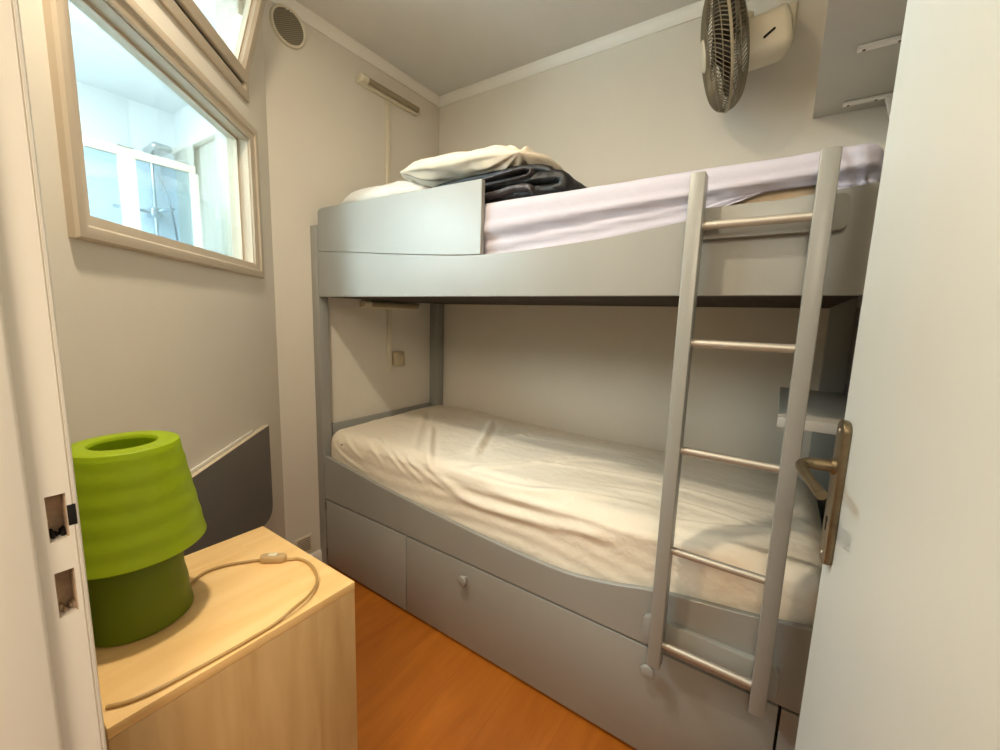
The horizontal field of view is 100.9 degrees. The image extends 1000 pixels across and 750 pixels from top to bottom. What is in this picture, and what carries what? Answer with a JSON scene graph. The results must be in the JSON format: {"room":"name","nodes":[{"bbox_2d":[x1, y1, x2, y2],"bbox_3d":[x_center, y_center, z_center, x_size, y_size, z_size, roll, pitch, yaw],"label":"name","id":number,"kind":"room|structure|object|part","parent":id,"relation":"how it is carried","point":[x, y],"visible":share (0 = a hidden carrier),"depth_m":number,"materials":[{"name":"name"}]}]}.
{"room":"bunk bedroom","nodes":[
{"label":"bunk bedroom","id":0,"kind":"room"},
{"bbox_2d":[76,80,212,241],"bbox_3d":[-1.669,-0.247,1.392,2.540,2.450,2.010,7,10,34],"label":"wall","id":1,"kind":"structure","parent":0,"point":[105,116],"depth_m":2.47,"materials":[{"name":"white tile"}]},
{"bbox_2d":[112,142,178,240],"bbox_3d":[-2.113,-0.907,2.538,0.323,0.921,0.229,1,8,-6],"label":"fitting","id":2,"kind":"object","parent":1,"relation":"attached to","point":[154,148],"visible":0.56,"depth_m":2.53,"materials":[{"name":"silver metal"}]},
{"bbox_3d":[-2.139,-1.058,2.559,0.022,0.500,0.022,7,10,34],"label":"riser rail","id":3,"kind":"part","parent":2,"relation":"part of","materials":[{"name":"silver metal"}]},
{"bbox_2d":[172,126,214,154],"bbox_3d":[-1.796,-1.377,2.442,0.630,0.045,0.048,7,10,34],"label":"rail","id":4,"kind":"object","parent":1,"relation":"attached to","point":[206,136],"visible":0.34,"depth_m":2.39,"materials":[{"name":"white metal"}]},
{"bbox_2d":[174,144,193,244],"bbox_3d":[-1.935,-0.786,2.579,0.290,1.170,0.024,7,10,34],"label":"curtain","id":5,"kind":"object","parent":4,"relation":"hanging from","point":[185,155],"visible":0.3,"depth_m":2.55,"materials":[{"name":"white fabric"}]},
{"bbox_2d":[193,140,221,253],"bbox_3d":[-1.805,-0.749,2.536,0.580,1.215,0.012,7,10,34],"label":"curtain","id":6,"kind":"object","parent":4,"relation":"hanging from","point":[205,157],"visible":0.29,"depth_m":2.44,"materials":[{"name":"white fabric"}]},
{"bbox_2d":[215,128,232,256],"bbox_3d":[-1.488,-0.795,2.270,0.210,1.300,0.028,7,10,34],"label":"curtain","id":7,"kind":"object","parent":4,"relation":"hanging from","point":[221,144],"visible":0.34,"depth_m":2.25,"materials":[{"name":"white fabric"}]},
{"bbox_2d":[18,0,285,539],"bbox_3d":[-0.880,-0.191,1.160,0.070,2.450,1.196,0,8,-10],"label":"wall","id":8,"kind":"structure","parent":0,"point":[147,342],"depth_m":1.01,"materials":[{"name":"paint"}]},
{"bbox_2d":[42,0,263,278],"bbox_3d":[-0.859,-0.568,1.114,0.088,0.526,0.856,0,8,-10],"label":"window","id":9,"kind":"structure","parent":8,"relation":"attached to","point":[126,22],"depth_m":0.95,"materials":[{"name":"paint"}]},
{"bbox_2d":[158,0,265,102],"bbox_3d":[-0.788,-1.137,1.012,0.188,0.490,0.835,0,8,-10],"label":"window","id":10,"kind":"structure","parent":8,"relation":"attached to","point":[238,58],"depth_m":1.31,"materials":[{"name":"paint"}]},
{"bbox_3d":[-0.767,-1.139,1.016,0.145,0.393,0.787,0,8,-10],"label":"sash","id":11,"kind":"part","parent":10,"relation":"part of","materials":[{"name":"paint"}]},
{"bbox_2d":[183,425,272,555],"bbox_3d":[-0.841,0.442,1.175,0.019,0.385,0.960,0,8,-10],"label":"wall panel","id":12,"kind":"object","parent":8,"relation":"attached to","point":[233,486],"visible":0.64,"depth_m":1.34,"materials":[{"name":"grey paint"}]},
{"bbox_2d":[262,0,438,553],"bbox_3d":[-0.706,-0.324,2.141,0.080,2.450,1.020,7,10,34],"label":"wall","id":13,"kind":"structure","parent":0,"point":[326,130],"depth_m":1.89,"materials":[{"name":"paint"}]},
{"bbox_2d":[269,3,305,49],"bbox_3d":[-0.846,-1.392,1.651,0.012,0.146,0.146,7,10,34],"label":"air vent","id":14,"kind":"object","parent":13,"relation":"in","point":[286,25],"visible":1,"depth_m":1.65,"materials":[{"name":"beige plastic"}]},
{"bbox_2d":[295,533,311,551],"bbox_3d":[-0.926,0.803,1.947,0.005,0.084,0.083,7,10,34],"label":"air vent","id":15,"kind":"object","parent":13,"relation":"in","point":[304,543],"visible":0.78,"depth_m":1.95,"materials":[{"name":"beige plastic"}]},
{"bbox_2d":[310,549,321,561],"bbox_3d":[-0.735,0.865,2.237,0.012,0.068,0.800,7,10,34],"label":"baseboard","id":16,"kind":"structure","parent":13,"relation":"attached to","point":[318,554],"depth_m":2.01,"materials":[{"name":"white paint"}]},
{"bbox_2d":[269,0,439,107],"bbox_3d":[-0.618,-1.510,1.960,0.022,0.046,0.985,7,10,34],"label":"trim","id":17,"kind":"structure","parent":13,"relation":"attached to","point":[307,16],"depth_m":1.89,"materials":[{"name":"white paint"}]},
{"bbox_2d":[385,99,391,372],"bbox_3d":[-0.585,-0.696,2.168,0.011,1.377,0.027,7,10,34],"label":"cable trunking","id":18,"kind":"object","parent":13,"relation":"attached to","point":[387,103],"visible":0.84,"depth_m":2.11,"materials":[{"name":"beige plastic"}]},
{"bbox_2d":[356,72,421,115],"bbox_3d":[-0.544,-1.397,2.065,0.048,0.040,0.381,7,10,34],"label":"tube light","id":19,"kind":"object","parent":13,"relation":"attached to","point":[362,79],"visible":1,"depth_m":2.04,"materials":[{"name":"beige plastic"}]},
{"bbox_2d":[360,300,420,309],"bbox_3d":[-0.576,-0.372,2.209,0.048,0.040,0.381,7,10,34],"label":"tube light","id":20,"kind":"object","parent":13,"relation":"attached to","point":[365,303],"visible":1,"depth_m":2.17,"materials":[{"name":"beige plastic"}]},
{"bbox_2d":[392,351,404,364],"bbox_3d":[-0.563,-0.092,2.293,0.033,0.073,0.068,7,10,34],"label":"wall switch","id":21,"kind":"object","parent":13,"relation":"attached to","point":[398,358],"visible":1,"depth_m":2.27,"materials":[{"name":"beige plastic"}]},
{"bbox_2d":[68,0,700,113],"bbox_3d":[-0.928,-1.330,0.294,5.400,0.056,4.300,7,10,34],"label":"ceiling","id":22,"kind":"structure","parent":0,"point":[446,46],"depth_m":1.82,"materials":[{"name":"paint"}]},
{"bbox_2d":[328,564,636,749],"bbox_3d":[-1.003,1.141,0.642,5.400,0.050,4.300,7,10,34],"label":"floor","id":23,"kind":"structure","parent":0,"point":[418,687],"depth_m":1.33,"materials":[{"name":"laminate"}]},
{"bbox_2d":[95,526,357,749],"bbox_3d":[-0.533,0.750,0.815,0.354,0.706,0.385,7,10,34],"label":"nightstand","id":24,"kind":"object","parent":23,"relation":"on","point":[292,686],"visible":0.86,"depth_m":0.70,"materials":[{"name":"brown wood"}]},
{"bbox_2d":[71,430,317,709],"bbox_3d":[-0.516,0.254,0.709,0.314,0.304,0.362,7,10,34],"label":"table lamp","id":25,"kind":"object","parent":24,"relation":"on","point":[139,506],"visible":0.77,"depth_m":0.63,"materials":[{"name":"green plastic"}]},
{"bbox_3d":[-0.602,0.192,0.668,0.198,0.174,0.198,7,10,34],"label":"lamp shade","id":26,"kind":"part","parent":25,"relation":"part of","materials":[{"name":"green plastic"}]},
{"bbox_2d":[260,553,286,562],"bbox_3d":[-0.472,0.381,0.859,0.052,0.013,0.019,1,8,-5],"label":"switch","id":27,"kind":"object","parent":25,"relation":"attached to","point":[266,557],"depth_m":0.85,"materials":[{"name":"beige plastic"}]},
{"bbox_3d":[-0.402,0.776,0.711,0.015,0.690,0.359,7,10,34],"label":"panel","id":28,"kind":"part","parent":24,"relation":"part of","materials":[{"name":"brown wood"}]},
{"bbox_2d":[310,179,879,749],"bbox_3d":[0.181,0.165,1.692,1.982,1.661,0.843,7,10,34],"label":"bunk bed","id":29,"kind":"object","parent":23,"relation":"on","point":[579,640],"visible":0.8,"depth_m":1.29,"materials":[{"name":"grey paint"}]},
{"bbox_3d":[-0.826,0.134,1.931,0.049,1.596,0.048,7,10,34],"label":"post","id":30,"kind":"part","parent":29,"relation":"part of","materials":[{"name":"grey paint"}]},
{"bbox_3d":[-0.602,0.781,1.838,0.540,0.326,0.018,7,10,34],"label":"drawer","id":31,"kind":"part","parent":29,"relation":"part of","materials":[{"name":"grey paint"}]},
{"bbox_3d":[-0.420,-0.551,1.553,0.887,0.240,0.018,7,10,34],"label":"guard panel","id":32,"kind":"part","parent":29,"relation":"part of","materials":[{"name":"grey paint"}]},
{"bbox_3d":[-0.393,0.060,2.550,0.059,1.596,0.060,7,10,34],"label":"post","id":33,"kind":"part","parent":29,"relation":"part of","materials":[{"name":"grey paint"}]},
{"bbox_3d":[-0.132,0.734,1.479,0.039,0.039,0.030,7,10,34],"label":"drawer knob","id":34,"kind":"part","parent":29,"relation":"part of","materials":[{"name":"grey paint"}]},
{"bbox_2d":[331,405,822,625],"bbox_3d":[0.172,0.449,1.762,1.907,0.308,0.796,7,10,34],"label":"mattress","id":35,"kind":"object","parent":29,"relation":"on","point":[580,504],"visible":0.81,"depth_m":1.38,"materials":[{"name":"beige fabric"}]},
{"bbox_3d":[0.137,0.874,1.340,1.244,0.326,0.018,7,10,34],"label":"drawer","id":36,"kind":"part","parent":29,"relation":"part of","materials":[{"name":"grey paint"}]},
{"bbox_3d":[0.401,0.801,1.120,0.039,0.039,0.030,7,10,34],"label":"drawer knob","id":37,"kind":"part","parent":29,"relation":"part of","materials":[{"name":"grey paint"}]},
{"bbox_2d":[483,143,883,253],"bbox_3d":[0.189,-0.455,1.641,1.866,0.278,0.800,7,10,34],"label":"mattress","id":38,"kind":"object","parent":29,"relation":"on","point":[603,211],"visible":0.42,"depth_m":1.05,"materials":[{"name":"white fabric"}]},
{"bbox_2d":[341,181,431,203],"bbox_3d":[-0.411,-0.742,1.808,0.591,0.140,0.387,7,10,34],"label":"pillow","id":39,"kind":"object","parent":38,"relation":"on","point":[398,187],"visible":0.23,"depth_m":1.63,"materials":[{"name":"white fabric"}]},
{"bbox_2d":[435,164,586,203],"bbox_3d":[0.075,-0.637,1.501,0.547,0.121,0.416,7,10,34],"label":"quilt","id":40,"kind":"object","parent":38,"relation":"on","point":[523,180],"visible":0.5,"depth_m":1.28,"materials":[{"name":"black fabric"}]},
{"bbox_2d":[400,145,562,187],"bbox_3d":[-0.073,-0.745,1.545,0.639,0.119,0.370,7,10,34],"label":"pillow","id":41,"kind":"object","parent":40,"relation":"on","point":[432,172],"visible":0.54,"depth_m":1.37,"materials":[{"name":"beige fabric"}]},
{"bbox_2d":[647,146,842,719],"bbox_3d":[0.516,0.163,0.931,0.260,1.214,0.041,7,10,34],"label":"ladder","id":42,"kind":"object","parent":29,"relation":"attached to","point":[821,217],"visible":1,"depth_m":0.90,"materials":[{"name":"grey paint"}]},
{"bbox_3d":[0.422,0.155,0.994,0.032,1.207,0.041,7,10,34],"label":"rail","id":43,"kind":"part","parent":42,"relation":"part of","materials":[{"name":"grey paint"}]},
{"bbox_3d":[0.610,0.173,0.867,0.032,1.211,0.041,7,10,34],"label":"rail","id":44,"kind":"part","parent":42,"relation":"part of","materials":[{"name":"grey paint"}]},
{"bbox_3d":[1.180,0.257,1.490,0.091,1.596,0.060,7,10,34],"label":"post","id":45,"kind":"part","parent":29,"relation":"part of","materials":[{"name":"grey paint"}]},
{"bbox_3d":[0.996,0.108,1.132,0.023,0.600,0.705,7,10,34],"label":"foot panel","id":46,"kind":"part","parent":29,"relation":"part of","materials":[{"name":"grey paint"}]},
{"bbox_2d":[439,0,888,481],"bbox_3d":[0.470,-0.269,2.008,2.180,2.450,0.080,7,10,34],"label":"wall","id":47,"kind":"structure","parent":0,"point":[640,108],"depth_m":1.82,"materials":[{"name":"paint"}]},
{"bbox_2d":[439,0,749,106],"bbox_3d":[0.464,-1.455,1.808,1.985,0.046,0.022,7,10,34],"label":"trim","id":48,"kind":"structure","parent":47,"relation":"attached to","point":[693,11],"depth_m":1.86,"materials":[{"name":"white paint"}]},
{"bbox_2d":[700,0,797,112],"bbox_3d":[0.805,-1.095,1.366,0.286,0.401,0.435,7,10,34],"label":"wall fan","id":49,"kind":"object","parent":47,"relation":"attached to","point":[764,39],"visible":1,"depth_m":1.30,"materials":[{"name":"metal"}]},
{"bbox_2d":[700,0,730,112],"bbox_3d":[0.722,-1.081,1.379,0.107,0.360,0.366,5,9,21],"label":"grille","id":50,"kind":"object","parent":49,"relation":"attached to","point":[720,10],"depth_m":1.34,"materials":[{"name":"metal"}]},
{"bbox_2d":[716,0,749,110],"bbox_3d":[0.759,-1.078,1.364,0.114,0.360,0.366,5,9,21],"label":"grille","id":51,"kind":"object","parent":49,"relation":"attached to","point":[729,13],"depth_m":1.30,"materials":[{"name":"metal"}]},
{"bbox_3d":[0.806,-1.153,1.336,0.028,0.038,0.027,7,10,34],"label":"pull knob","id":52,"kind":"part","parent":49,"relation":"part of","materials":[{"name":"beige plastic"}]},
{"bbox_3d":[0.997,-1.241,1.468,0.090,0.130,0.017,7,10,34],"label":"wall plate","id":53,"kind":"part","parent":49,"relation":"part of","materials":[{"name":"beige plastic"}]},
{"bbox_3d":[-1.702,0.963,1.560,2.390,0.004,1.850,7,10,34],"label":"floor","id":54,"kind":"structure","parent":0,"visible":0},
{"bbox_2d":[82,136,202,247],"bbox_3d":[-1.827,-0.028,1.720,0.040,1.914,1.085,7,10,34],"label":"screen","id":55,"kind":"object","parent":54,"relation":"on","point":[126,156],"visible":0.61,"depth_m":1.84,"materials":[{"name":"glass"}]},
{"bbox_3d":[-1.673,-0.073,1.941,0.024,1.792,0.060,7,10,34],"label":"post","id":56,"kind":"part","parent":55,"relation":"part of","materials":[{"name":"white metal"}]},
{"bbox_3d":[-1.799,-0.951,1.590,0.024,0.036,1.065,7,10,34],"label":"rail","id":57,"kind":"part","parent":55,"relation":"part of","materials":[{"name":"white metal"}]},
{"bbox_3d":[-1.530,-0.098,2.147,0.024,1.792,0.035,7,10,34],"label":"post","id":58,"kind":"part","parent":55,"relation":"part of","materials":[{"name":"white metal"}]},
{"bbox_3d":[-0.250,-0.040,0.226,1.309,2.450,0.080,7,10,34],"label":"wall","id":59,"kind":"structure","parent":0,"visible":0},
{"bbox_2d":[0,0,106,749],"bbox_3d":[-0.148,0.160,0.173,0.840,2.075,0.090,7,10,34],"label":"trim","id":60,"kind":"structure","parent":59,"relation":"attached to","point":[50,695],"depth_m":0.38,"materials":[{"name":"white paint"}]},
{"bbox_2d":[795,0,999,749],"bbox_3d":[0.359,0.165,0.360,0.101,2.028,0.728,6,9,29],"label":"door","id":61,"kind":"structure","parent":59,"relation":"in","point":[904,653],"depth_m":0.40,"materials":[{"name":"paint"}]},
{"bbox_3d":[0.471,0.148,0.613,0.053,0.033,0.131,7,10,34],"label":"lever","id":62,"kind":"part","parent":61,"relation":"part of","materials":[{"name":"brown metal"}]},
{"bbox_3d":[0.523,0.184,0.644,0.011,0.232,0.044,6,9,29],"label":"handle plate","id":63,"kind":"part","parent":61,"relation":"part of","materials":[{"name":"brown metal"}]},
{"bbox_3d":[0.774,-0.071,0.669,0.080,2.450,1.810,7,10,34],"label":"wall","id":64,"kind":"structure","parent":0,"visible":0},
{"bbox_2d":[777,387,846,434],"bbox_3d":[0.947,0.097,1.218,0.208,0.024,0.614,7,10,34],"label":"wall shelf","id":65,"kind":"object","parent":64,"relation":"attached to","point":[825,410],"visible":0.54,"depth_m":1.12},
{"bbox_2d":[812,0,906,118],"bbox_3d":[0.963,-0.798,1.079,0.212,0.147,0.777,7,10,34],"label":"wall shelf","id":66,"kind":"object","parent":64,"relation":"attached to","point":[861,45],"visible":0.67,"depth_m":1.10,"materials":[{"name":"white paint"}]}
]}

